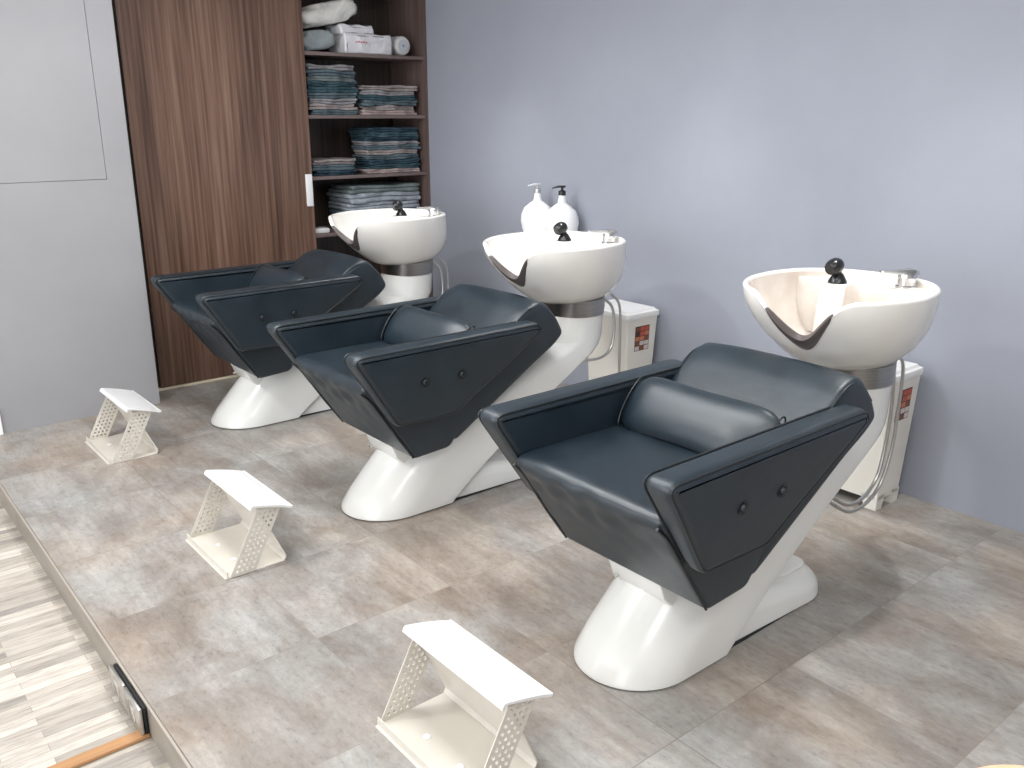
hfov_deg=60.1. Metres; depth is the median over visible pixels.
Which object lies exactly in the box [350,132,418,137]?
folded towel
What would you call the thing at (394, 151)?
folded towel
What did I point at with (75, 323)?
wall
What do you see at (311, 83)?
folded towel
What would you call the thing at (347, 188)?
folded towel
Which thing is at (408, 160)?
folded towel
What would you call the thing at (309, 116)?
shelf
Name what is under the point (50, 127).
wall panel
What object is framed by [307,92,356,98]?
folded towel
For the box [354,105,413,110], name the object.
folded towel
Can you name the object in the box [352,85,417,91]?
folded towel
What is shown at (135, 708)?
power outlet
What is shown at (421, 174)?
shelf
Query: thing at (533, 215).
pump bottle
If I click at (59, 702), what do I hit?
floor
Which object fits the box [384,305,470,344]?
lumbar pillow
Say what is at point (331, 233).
shelf
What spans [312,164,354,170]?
folded towel
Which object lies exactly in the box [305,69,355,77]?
folded towel
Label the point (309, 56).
shelf
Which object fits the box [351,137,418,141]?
folded towel
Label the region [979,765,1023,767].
stool
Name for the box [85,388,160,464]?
footrest
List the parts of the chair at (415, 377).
armrest, seat, armrest, backrest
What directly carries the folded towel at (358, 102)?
on the folded towel at (383, 107)
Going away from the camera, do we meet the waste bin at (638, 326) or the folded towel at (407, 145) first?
the waste bin at (638, 326)
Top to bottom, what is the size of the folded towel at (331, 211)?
0.075 m
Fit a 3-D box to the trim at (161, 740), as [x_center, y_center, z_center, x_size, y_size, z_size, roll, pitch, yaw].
[-0.568,1.043,1.904,0.008,0.099,6.470,-13,21,-37]
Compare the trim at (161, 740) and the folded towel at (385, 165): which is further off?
the folded towel at (385, 165)
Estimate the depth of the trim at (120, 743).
2.31 m
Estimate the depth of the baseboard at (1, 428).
4.34 m
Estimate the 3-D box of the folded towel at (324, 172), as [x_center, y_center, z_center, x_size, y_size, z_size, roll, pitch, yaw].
[-1.179,-1.339,5.582,0.309,0.033,0.321,-13,21,-37]
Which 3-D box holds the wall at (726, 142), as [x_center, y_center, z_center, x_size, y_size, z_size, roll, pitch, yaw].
[1.460,-0.878,3.556,0.100,2.620,7.200,-13,21,-37]
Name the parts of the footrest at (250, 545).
plate, plate, plate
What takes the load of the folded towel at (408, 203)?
on the folded towel at (331, 211)
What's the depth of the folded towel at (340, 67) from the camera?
5.32 m
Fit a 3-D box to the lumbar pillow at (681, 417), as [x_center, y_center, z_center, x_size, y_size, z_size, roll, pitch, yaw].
[0.522,0.105,2.509,0.144,0.166,0.524,-13,21,-37]
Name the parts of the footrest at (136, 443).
plate, plate, plate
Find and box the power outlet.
[109,663,149,735]
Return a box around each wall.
[0,0,159,432]
[425,0,1023,532]
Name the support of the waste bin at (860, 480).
on the floor at (908, 650)
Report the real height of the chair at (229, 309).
1.046 m
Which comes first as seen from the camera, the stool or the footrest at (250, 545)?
the stool
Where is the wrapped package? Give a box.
[325,23,391,54]
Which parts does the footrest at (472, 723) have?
plate, plate, plate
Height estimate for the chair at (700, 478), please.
1.046 m
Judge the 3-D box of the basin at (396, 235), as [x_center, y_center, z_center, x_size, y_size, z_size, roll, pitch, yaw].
[-0.678,-0.831,4.879,0.648,0.330,0.582,-13,21,-37]
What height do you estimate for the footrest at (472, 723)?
0.247 m
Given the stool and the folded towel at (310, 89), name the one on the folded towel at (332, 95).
the folded towel at (310, 89)
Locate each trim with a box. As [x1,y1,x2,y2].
[0,483,191,767]
[47,730,149,767]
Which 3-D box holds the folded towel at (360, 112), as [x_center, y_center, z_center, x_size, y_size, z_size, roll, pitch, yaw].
[-0.862,-1.756,5.726,0.422,0.031,0.327,-13,21,-37]
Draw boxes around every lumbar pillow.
[249,264,305,286]
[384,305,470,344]
[622,377,781,453]
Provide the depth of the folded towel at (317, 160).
5.48 m
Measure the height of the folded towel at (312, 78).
0.034 m
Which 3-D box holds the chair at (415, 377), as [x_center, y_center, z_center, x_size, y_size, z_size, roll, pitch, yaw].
[-0.151,-0.103,3.709,1.524,1.046,0.705,-13,21,-37]
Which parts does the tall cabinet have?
panel, sliding door, door handle, panel, panel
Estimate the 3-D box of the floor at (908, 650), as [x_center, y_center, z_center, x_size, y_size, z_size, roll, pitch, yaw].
[0.351,0.735,3.093,2.970,0.200,7.200,-13,21,-37]
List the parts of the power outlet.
plate, plate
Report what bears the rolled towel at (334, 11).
on the plastic bag at (314, 40)
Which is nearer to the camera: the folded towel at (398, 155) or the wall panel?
the wall panel
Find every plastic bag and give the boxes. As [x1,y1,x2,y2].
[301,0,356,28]
[303,30,334,50]
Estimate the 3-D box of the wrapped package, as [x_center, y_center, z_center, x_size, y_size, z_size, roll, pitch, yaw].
[-0.950,-2.130,5.488,0.352,0.170,0.227,-13,21,-37]
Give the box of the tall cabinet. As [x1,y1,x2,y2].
[111,0,432,390]
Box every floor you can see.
[0,376,1023,767]
[0,502,170,767]
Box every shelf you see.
[304,51,422,62]
[308,115,424,118]
[312,171,425,179]
[315,225,337,237]
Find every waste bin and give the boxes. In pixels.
[588,299,658,379]
[841,360,923,510]
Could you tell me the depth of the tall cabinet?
5.02 m
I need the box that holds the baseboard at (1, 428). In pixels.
[0,416,3,434]
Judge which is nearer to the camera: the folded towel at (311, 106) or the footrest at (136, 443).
the footrest at (136, 443)
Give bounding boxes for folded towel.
[305,63,353,70]
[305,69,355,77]
[306,76,355,81]
[306,81,356,86]
[306,85,357,92]
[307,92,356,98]
[307,98,356,104]
[308,103,357,110]
[308,110,357,114]
[311,157,355,164]
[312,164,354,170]
[312,169,356,175]
[326,191,420,203]
[328,181,419,193]
[328,200,419,210]
[329,207,416,213]
[348,127,417,131]
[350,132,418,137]
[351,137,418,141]
[351,143,420,149]
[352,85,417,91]
[352,140,419,145]
[352,153,418,159]
[353,95,415,100]
[353,110,416,114]
[353,149,416,154]
[354,90,413,95]
[354,100,417,105]
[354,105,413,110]
[354,157,420,164]
[354,163,420,168]
[355,167,419,173]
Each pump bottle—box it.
[521,183,550,231]
[544,185,578,230]
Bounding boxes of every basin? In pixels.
[328,200,446,264]
[482,222,625,303]
[743,258,940,370]
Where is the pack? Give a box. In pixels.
[315,227,329,233]
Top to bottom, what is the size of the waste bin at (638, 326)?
0.578 m
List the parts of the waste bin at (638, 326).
lid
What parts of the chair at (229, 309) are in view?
armrest, seat, armrest, backrest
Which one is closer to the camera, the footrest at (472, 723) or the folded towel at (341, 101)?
the footrest at (472, 723)
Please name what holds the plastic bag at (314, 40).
on the tall cabinet
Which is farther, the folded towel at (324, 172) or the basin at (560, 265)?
the folded towel at (324, 172)
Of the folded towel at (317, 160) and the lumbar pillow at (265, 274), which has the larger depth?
the folded towel at (317, 160)
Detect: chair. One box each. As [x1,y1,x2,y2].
[150,200,448,428]
[266,222,625,520]
[478,258,940,690]
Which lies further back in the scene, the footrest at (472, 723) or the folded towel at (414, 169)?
the folded towel at (414, 169)
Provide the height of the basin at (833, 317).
0.330 m
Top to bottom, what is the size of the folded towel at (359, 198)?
0.069 m
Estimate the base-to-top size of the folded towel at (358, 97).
0.037 m
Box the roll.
[391,36,409,55]
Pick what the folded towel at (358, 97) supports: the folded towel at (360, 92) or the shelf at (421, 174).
the folded towel at (360, 92)
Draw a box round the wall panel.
[0,0,105,182]
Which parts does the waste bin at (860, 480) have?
lid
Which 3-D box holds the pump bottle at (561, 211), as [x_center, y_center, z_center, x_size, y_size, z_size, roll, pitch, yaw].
[0.269,-0.929,4.784,0.186,0.282,0.186,0,17,1]
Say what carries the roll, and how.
on the tall cabinet
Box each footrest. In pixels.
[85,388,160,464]
[185,470,292,579]
[375,619,552,767]
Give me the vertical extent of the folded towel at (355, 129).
0.034 m
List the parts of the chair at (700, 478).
armrest, seat, armrest, backrest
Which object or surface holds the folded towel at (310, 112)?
on the tall cabinet
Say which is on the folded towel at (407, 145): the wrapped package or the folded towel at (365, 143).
the folded towel at (365, 143)
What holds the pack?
on the tall cabinet

